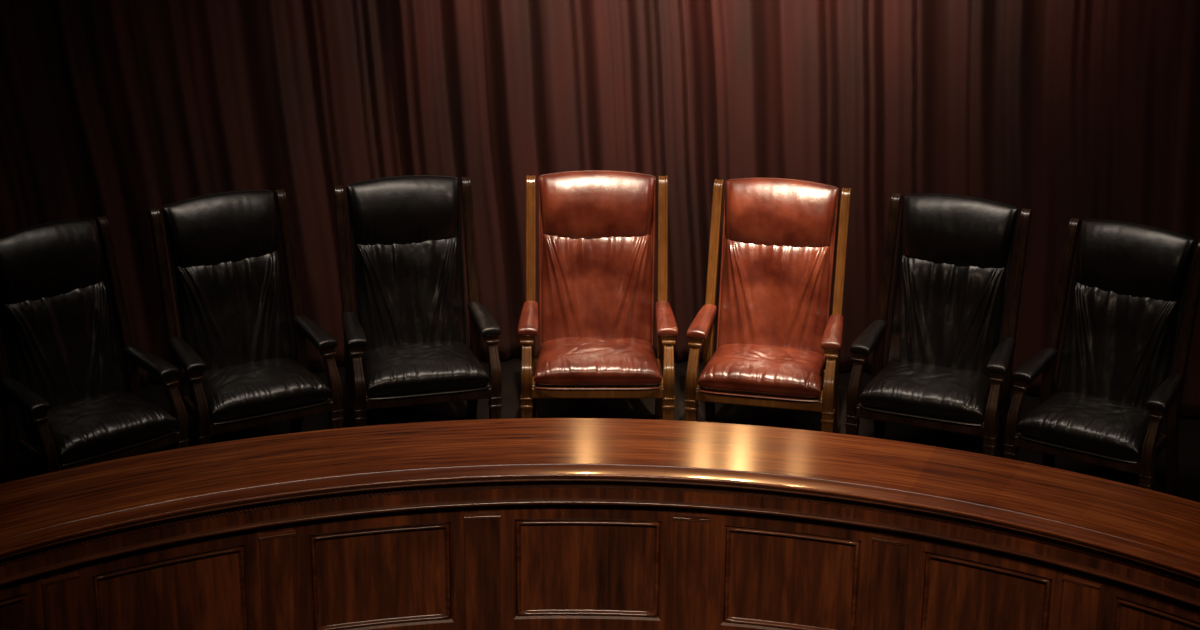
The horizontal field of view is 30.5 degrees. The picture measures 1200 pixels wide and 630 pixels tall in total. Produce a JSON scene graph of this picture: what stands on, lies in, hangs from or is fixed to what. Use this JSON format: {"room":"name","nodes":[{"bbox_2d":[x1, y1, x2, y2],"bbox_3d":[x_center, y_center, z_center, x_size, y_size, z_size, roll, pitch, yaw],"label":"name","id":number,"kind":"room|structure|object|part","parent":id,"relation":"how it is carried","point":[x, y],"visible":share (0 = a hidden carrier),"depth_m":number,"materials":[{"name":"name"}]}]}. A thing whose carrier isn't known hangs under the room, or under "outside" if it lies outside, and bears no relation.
{"room":"courtroom","nodes":[
{"label":"courtroom","id":0,"kind":"room"},
{"bbox_2d":[0,356,1199,502],"bbox_3d":[-0.015,1.894,7.502,16.000,0.100,10.750,0,20,0],"label":"floor","id":1,"kind":"structure","parent":0,"point":[154,392],"depth_m":11.07,"materials":[{"name":"carpet"}]},
{"bbox_2d":[0,216,188,483],"bbox_3d":[-2.324,0.271,9.871,0.736,1.276,0.655,-16,26,-38],"label":"armchair","id":2,"kind":"object","parent":1,"relation":"on","point":[73,396],"visible":1,"depth_m":9.85,"materials":[{"name":"black leather"}]},
{"bbox_3d":[-2.691,0.299,9.828,0.045,1.247,0.250,-16,26,-38],"label":"post","id":3,"kind":"part","parent":2,"relation":"part of","materials":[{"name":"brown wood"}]},
{"bbox_3d":[-2.541,0.382,9.655,0.068,0.037,0.350,-16,26,-38],"label":"arm rail","id":4,"kind":"part","parent":2,"relation":"part of","materials":[{"name":"black leather"}]},
{"bbox_3d":[-2.379,0.512,10.025,0.556,0.056,0.025,-16,26,-38],"label":"rail","id":5,"kind":"part","parent":2,"relation":"part of","materials":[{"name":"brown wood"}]},
{"bbox_3d":[-2.475,0.627,9.711,0.026,0.056,0.348,-16,26,-38],"label":"rail","id":6,"kind":"part","parent":2,"relation":"part of","materials":[{"name":"brown wood"}]},
{"bbox_3d":[-2.411,0.728,9.615,0.053,0.579,0.124,-16,26,-38],"label":"leg","id":7,"kind":"part","parent":2,"relation":"part of","materials":[{"name":"brown wood"}]},
{"bbox_2d":[0,281,126,420],"bbox_3d":[-2.413,0.176,9.946,0.525,0.574,0.184,-16,26,-38],"label":"cushion","id":8,"kind":"object","parent":2,"relation":"on","point":[61,342],"depth_m":9.91,"materials":[{"name":"black leather"}]},
{"bbox_2d":[20,391,177,460],"bbox_3d":[-2.258,0.476,9.864,0.584,0.130,0.432,-16,26,-38],"label":"seat cushion","id":9,"kind":"object","parent":2,"relation":"on","point":[82,425],"depth_m":9.78,"materials":[{"name":"black leather"}]},
{"bbox_3d":[-2.223,0.161,10.210,0.045,1.247,0.250,-16,26,-38],"label":"post","id":10,"kind":"part","parent":2,"relation":"part of","materials":[{"name":"brown wood"}]},
{"bbox_3d":[-2.055,0.238,10.052,0.068,0.037,0.350,-16,26,-38],"label":"arm rail","id":11,"kind":"part","parent":2,"relation":"part of","materials":[{"name":"black leather"}]},
{"bbox_3d":[-1.920,0.583,10.016,0.053,0.579,0.124,-16,26,-38],"label":"leg","id":12,"kind":"part","parent":2,"relation":"part of","materials":[{"name":"brown wood"}]},
{"bbox_2d":[148,189,342,449],"bbox_3d":[-1.656,0.117,10.300,0.735,1.276,0.655,-10,23,-27],"label":"armchair","id":13,"kind":"object","parent":1,"relation":"on","point":[235,351],"visible":0.99,"depth_m":10.28,"materials":[{"name":"black leather"}]},
{"bbox_3d":[-2.025,0.119,10.330,0.045,1.247,0.250,-10,23,-27],"label":"post","id":14,"kind":"part","parent":13,"relation":"part of","materials":[{"name":"brown wood"}]},
{"bbox_3d":[-1.919,0.210,10.131,0.068,0.037,0.350,-10,23,-27],"label":"arm rail","id":15,"kind":"part","parent":13,"relation":"part of","materials":[{"name":"black leather"}]},
{"bbox_3d":[-1.697,0.355,10.464,0.556,0.056,0.025,-10,23,-27],"label":"rail","id":16,"kind":"part","parent":13,"relation":"part of","materials":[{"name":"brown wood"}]},
{"bbox_3d":[-1.861,0.460,10.175,0.026,0.056,0.348,-10,23,-27],"label":"rail","id":17,"kind":"part","parent":13,"relation":"part of","materials":[{"name":"brown wood"}]},
{"bbox_3d":[-1.824,0.565,10.069,0.053,0.579,0.124,-10,23,-27],"label":"leg","id":18,"kind":"part","parent":13,"relation":"part of","materials":[{"name":"brown wood"}]},
{"bbox_2d":[174,251,292,372],"bbox_3d":[-1.722,0.017,10.392,0.525,0.574,0.182,-10,23,-27],"label":"cushion","id":19,"kind":"object","parent":13,"relation":"on","point":[233,311],"depth_m":10.35,"materials":[{"name":"black leather"}]},
{"bbox_2d":[187,358,331,419],"bbox_3d":[-1.607,0.325,10.281,0.584,0.133,0.432,-10,23,-27],"label":"seat cushion","id":20,"kind":"object","parent":13,"relation":"on","point":[234,388],"depth_m":10.18,"materials":[{"name":"black leather"}]},
{"bbox_3d":[-1.483,0.018,10.613,0.045,1.247,0.250,-10,23,-27],"label":"post","id":21,"kind":"part","parent":13,"relation":"part of","materials":[{"name":"brown wood"}]},
{"bbox_3d":[-1.355,0.106,10.425,0.068,0.037,0.350,-10,23,-27],"label":"arm rail","id":22,"kind":"part","parent":13,"relation":"part of","materials":[{"name":"black leather"}]},
{"bbox_3d":[-1.255,0.459,10.365,0.053,0.579,0.124,-10,23,-27],"label":"leg","id":23,"kind":"part","parent":13,"relation":"part of","materials":[{"name":"brown wood"}]},
{"bbox_2d":[333,175,501,427],"bbox_3d":[-0.882,0.027,10.560,0.735,1.276,0.655,-5,21,-14],"label":"armchair","id":24,"kind":"object","parent":1,"relation":"on","point":[407,333],"visible":1,"depth_m":10.58,"materials":[{"name":"black leather"}]},
{"bbox_3d":[-1.233,-0.002,10.673,0.045,1.247,0.250,-5,21,-14],"label":"post","id":25,"kind":"part","parent":24,"relation":"part of","materials":[{"name":"brown wood"}]},
{"bbox_3d":[-1.183,0.096,10.456,0.068,0.037,0.350,-5,21,-14],"label":"arm rail","id":26,"kind":"part","parent":24,"relation":"part of","materials":[{"name":"brown wood"}]},
{"bbox_3d":[-1.135,0.456,10.376,0.053,0.579,0.124,-5,21,-14],"label":"leg","id":27,"kind":"part","parent":24,"relation":"part of","materials":[{"name":"brown wood"}]},
{"bbox_2d":[355,237,465,351],"bbox_3d":[-0.916,-0.077,10.662,0.525,0.574,0.184,-5,21,-14],"label":"cushion","id":28,"kind":"object","parent":24,"relation":"on","point":[409,290],"depth_m":10.62,"materials":[{"name":"black leather"}]},
{"bbox_2d":[362,341,489,395],"bbox_3d":[-0.857,0.240,10.533,0.584,0.130,0.432,-5,21,-14],"label":"seat cushion","id":29,"kind":"object","parent":24,"relation":"on","point":[389,368],"depth_m":10.40,"materials":[{"name":"black leather"}]},
{"bbox_3d":[-0.634,-0.053,10.824,0.045,1.247,0.250,-5,21,-14],"label":"post","id":30,"kind":"part","parent":24,"relation":"part of","materials":[{"name":"brown wood"}]},
{"bbox_3d":[-0.560,0.043,10.612,0.068,0.037,0.350,-5,21,-14],"label":"arm rail","id":31,"kind":"part","parent":24,"relation":"part of","materials":[{"name":"brown wood"}]},
{"bbox_3d":[-0.507,0.403,10.534,0.053,0.579,0.124,-5,21,-14],"label":"leg","id":32,"kind":"part","parent":24,"relation":"part of","materials":[{"name":"brown wood"}]},
{"bbox_2d":[517,170,677,419],"bbox_3d":[-0.014,0.000,10.645,0.763,1.281,0.655,0,20,-1],"label":"armchair","id":33,"kind":"object","parent":1,"relation":"on","point":[597,227],"visible":1,"depth_m":10.69,"materials":[{"name":"leather"}]},
{"bbox_3d":[-0.349,0.405,10.527,0.055,0.581,0.124,0,20,-1],"label":"leg","id":34,"kind":"part","parent":33,"relation":"part of","materials":[{"name":"brown wood"}]},
{"bbox_3d":[-0.348,0.042,10.612,0.071,0.037,0.350,0,20,-1],"label":"arm rail","id":35,"kind":"part","parent":33,"relation":"part of","materials":[{"name":"brown wood"}]},
{"bbox_3d":[-0.340,-0.057,10.834,0.047,1.252,0.250,0,20,-1],"label":"post","id":36,"kind":"part","parent":33,"relation":"part of","materials":[{"name":"brown wood"}]},
{"bbox_3d":[-0.317,0.301,10.635,0.027,0.056,0.348,0,20,-1],"label":"rail","id":37,"kind":"part","parent":33,"relation":"part of","materials":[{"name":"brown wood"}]},
{"bbox_2d":[541,234,651,344],"bbox_3d":[-0.016,-0.106,10.752,0.545,0.576,0.183,0,20,-1],"label":"cushion","id":38,"kind":"object","parent":33,"relation":"on","point":[594,286],"depth_m":10.71,"materials":[{"name":"leather"}]},
{"bbox_2d":[534,337,661,385],"bbox_3d":[-0.014,0.213,10.614,0.606,0.134,0.432,0,20,-1],"label":"seat cushion","id":39,"kind":"object","parent":33,"relation":"on","point":[562,361],"depth_m":10.46,"materials":[{"name":"leather"}]},
{"bbox_3d":[0.289,0.302,10.647,0.027,0.056,0.348,0,20,-1],"label":"rail","id":40,"kind":"part","parent":33,"relation":"part of","materials":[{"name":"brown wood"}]},
{"bbox_3d":[0.304,-0.057,10.847,0.047,1.252,0.250,0,20,-1],"label":"post","id":41,"kind":"part","parent":33,"relation":"part of","materials":[{"name":"brown wood"}]},
{"bbox_3d":[0.321,0.043,10.625,0.071,0.037,0.350,0,20,-1],"label":"arm rail","id":42,"kind":"part","parent":33,"relation":"part of","materials":[{"name":"brown wood"}]},
{"bbox_3d":[0.325,0.406,10.540,0.055,0.581,0.124,0,20,-1],"label":"leg","id":43,"kind":"part","parent":33,"relation":"part of","materials":[{"name":"brown wood"}]},
{"bbox_2d":[0,418,1199,629],"bbox_3d":[-0.072,1.219,8.101,7.263,0.748,2.568,0,20,0],"label":"bench","id":44,"kind":"object","parent":1,"relation":"on","point":[514,523],"visible":1,"depth_m":8.65,"materials":[{"name":"brown wood"}]},
{"bbox_3d":[-0.070,1.017,7.766,6.329,0.020,2.032,0,20,0],"label":"dentil moulding","id":45,"kind":"part","parent":44,"relation":"part of","materials":[{"name":"brown wood"}]},
{"bbox_3d":[-0.070,1.009,7.768,6.380,0.057,2.075,0,20,0],"label":"cornice","id":46,"kind":"part","parent":44,"relation":"part of","materials":[{"name":"brown wood"}]},
{"bbox_3d":[-0.071,1.087,7.780,6.325,0.025,2.046,0,20,0],"label":"bead moulding","id":47,"kind":"part","parent":44,"relation":"part of","materials":[{"name":"brown wood"}]},
{"bbox_2d":[685,178,850,432],"bbox_3d":[0.814,0.039,10.565,0.736,1.276,0.655,5,21,11],"label":"armchair","id":48,"kind":"object","parent":1,"relation":"on","point":[776,332],"visible":1,"depth_m":10.59,"materials":[{"name":"leather"}]},
{"bbox_3d":[0.443,0.416,10.520,0.053,0.579,0.124,5,21,11],"label":"leg","id":49,"kind":"part","parent":48,"relation":"part of","materials":[{"name":"brown wood"}]},
{"bbox_3d":[0.491,0.056,10.600,0.068,0.037,0.350,5,21,11],"label":"arm rail","id":50,"kind":"part","parent":48,"relation":"part of","materials":[{"name":"brown wood"}]},
{"bbox_3d":[0.553,-0.040,10.815,0.045,1.247,0.250,5,21,11],"label":"post","id":51,"kind":"part","parent":48,"relation":"part of","materials":[{"name":"brown wood"}]},
{"bbox_2d":[698,344,824,397],"bbox_3d":[0.791,0.252,10.536,0.584,0.131,0.432,5,21,11],"label":"seat cushion","id":52,"kind":"object","parent":48,"relation":"on","point":[779,370],"depth_m":10.40,"materials":[{"name":"leather"}]},
{"bbox_2d":[718,239,829,356],"bbox_3d":[0.843,-0.065,10.669,0.525,0.574,0.183,5,21,11],"label":"cushion","id":53,"kind":"object","parent":48,"relation":"on","point":[774,293],"depth_m":10.63,"materials":[{"name":"leather"}]},
{"bbox_3d":[1.078,0.468,10.395,0.053,0.579,0.124,5,21,11],"label":"leg","id":54,"kind":"part","parent":48,"relation":"part of","materials":[{"name":"brown wood"}]},
{"bbox_3d":[1.121,0.107,10.476,0.068,0.037,0.350,5,21,11],"label":"arm rail","id":55,"kind":"part","parent":48,"relation":"part of","materials":[{"name":"brown wood"}]},
{"bbox_3d":[1.159,0.009,10.696,0.045,1.247,0.250,5,21,11],"label":"post","id":56,"kind":"part","parent":48,"relation":"part of","materials":[{"name":"brown wood"}]},
{"bbox_2d":[845,193,1031,457],"bbox_3d":[1.590,0.130,10.338,0.735,1.276,0.655,8,22,20],"label":"armchair","id":57,"kind":"object","parent":1,"relation":"on","point":[947,356],"visible":1,"depth_m":10.34,"materials":[{"name":"black leather"}]},
{"bbox_3d":[1.195,0.485,10.351,0.053,0.579,0.124,8,22,20],"label":"leg","id":58,"kind":"part","parent":57,"relation":"part of","materials":[{"name":"brown wood"}]},
{"bbox_3d":[1.275,0.129,10.422,0.068,0.037,0.350,8,22,20],"label":"arm rail","id":59,"kind":"part","parent":57,"relation":"part of","materials":[{"name":"black leather"}]},
{"bbox_3d":[1.375,0.037,10.625,0.045,1.247,0.250,8,22,20],"label":"post","id":60,"kind":"part","parent":57,"relation":"part of","materials":[{"name":"brown wood"}]},
{"bbox_2d":[858,362,990,421],"bbox_3d":[1.551,0.340,10.313,0.584,0.133,0.432,8,22,20],"label":"seat cushion","id":61,"kind":"object","parent":57,"relation":"on","point":[958,391],"depth_m":10.19,"materials":[{"name":"black leather"}]},
{"bbox_2d":[887,254,1006,376],"bbox_3d":[1.641,0.028,10.436,0.525,0.574,0.182,8,22,20],"label":"cushion","id":62,"kind":"object","parent":57,"relation":"on","point":[948,310],"depth_m":10.39,"materials":[{"name":"black leather"}]},
{"bbox_3d":[1.820,0.466,10.241,0.026,0.056,0.348,8,22,20],"label":"rail","id":63,"kind":"part","parent":57,"relation":"part of","materials":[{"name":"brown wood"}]},
{"bbox_3d":[1.800,0.571,10.131,0.053,0.579,0.124,8,22,20],"label":"leg","id":64,"kind":"part","parent":57,"relation":"part of","materials":[{"name":"brown wood"}]},
{"bbox_3d":[1.875,0.214,10.204,0.068,0.037,0.350,8,22,20],"label":"arm rail","id":65,"kind":"part","parent":57,"relation":"part of","materials":[{"name":"brown wood"}]},
{"bbox_3d":[1.952,0.120,10.415,0.045,1.247,0.250,8,22,20],"label":"post","id":66,"kind":"part","parent":57,"relation":"part of","materials":[{"name":"brown wood"}]},
{"bbox_2d":[1003,218,1199,496],"bbox_3d":[2.288,0.271,9.973,0.713,1.276,0.655,12,23,29],"label":"armchair","id":67,"kind":"object","parent":1,"relation":"on","point":[1115,385],"visible":1,"depth_m":9.96,"materials":[{"name":"black leather"}]},
{"bbox_3d":[1.888,0.603,10.047,0.051,0.579,0.124,12,23,29],"label":"leg","id":68,"kind":"part","parent":67,"relation":"part of","materials":[{"name":"brown wood"}]},
{"bbox_3d":[2.000,0.253,10.103,0.066,0.037,0.350,12,23,29],"label":"arm rail","id":69,"kind":"part","parent":67,"relation":"part of","materials":[{"name":"black leather"}]},
{"bbox_3d":[2.136,0.169,10.287,0.044,1.247,0.250,12,23,29],"label":"post","id":70,"kind":"part","parent":67,"relation":"part of","materials":[{"name":"brown wood"}]},
{"bbox_2d":[1016,392,1162,458],"bbox_3d":[2.232,0.479,9.956,0.566,0.130,0.432,12,23,29],"label":"seat cushion","id":71,"kind":"object","parent":67,"relation":"on","point":[1115,424],"depth_m":9.86,"materials":[{"name":"black leather"}]},
{"bbox_2d":[1055,282,1180,409],"bbox_3d":[2.359,0.173,10.061,0.509,0.574,0.184,12,23,29],"label":"cushion","id":72,"kind":"object","parent":67,"relation":"on","point":[1118,346],"depth_m":10.02,"materials":[{"name":"black leather"}]},
{"bbox_3d":[2.425,0.721,9.741,0.051,0.579,0.124,12,23,29],"label":"leg","id":73,"kind":"part","parent":67,"relation":"part of","materials":[{"name":"brown wood"}]},
{"bbox_3d":[2.470,0.618,9.845,0.025,0.056,0.348,12,23,29],"label":"rail","id":74,"kind":"part","parent":67,"relation":"part of","materials":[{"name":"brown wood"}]},
{"bbox_3d":[2.533,0.370,9.799,0.066,0.037,0.350,12,23,29],"label":"arm rail","id":75,"kind":"part","parent":67,"relation":"part of","materials":[{"name":"black leather"}]},
{"bbox_3d":[2.650,0.282,9.994,0.044,1.247,0.250,12,23,29],"label":"post","id":76,"kind":"part","parent":67,"relation":"part of","materials":[{"name":"brown wood"}]},
{"bbox_2d":[0,0,1199,416],"bbox_3d":[-0.055,-0.611,8.746,12.810,3.701,5.226,0,20,0],"label":"curtain","id":77,"kind":"object","parent":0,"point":[1061,111],"visible":0.62,"depth_m":11.10,"materials":[{"name":"brown fabric"}]}
]}

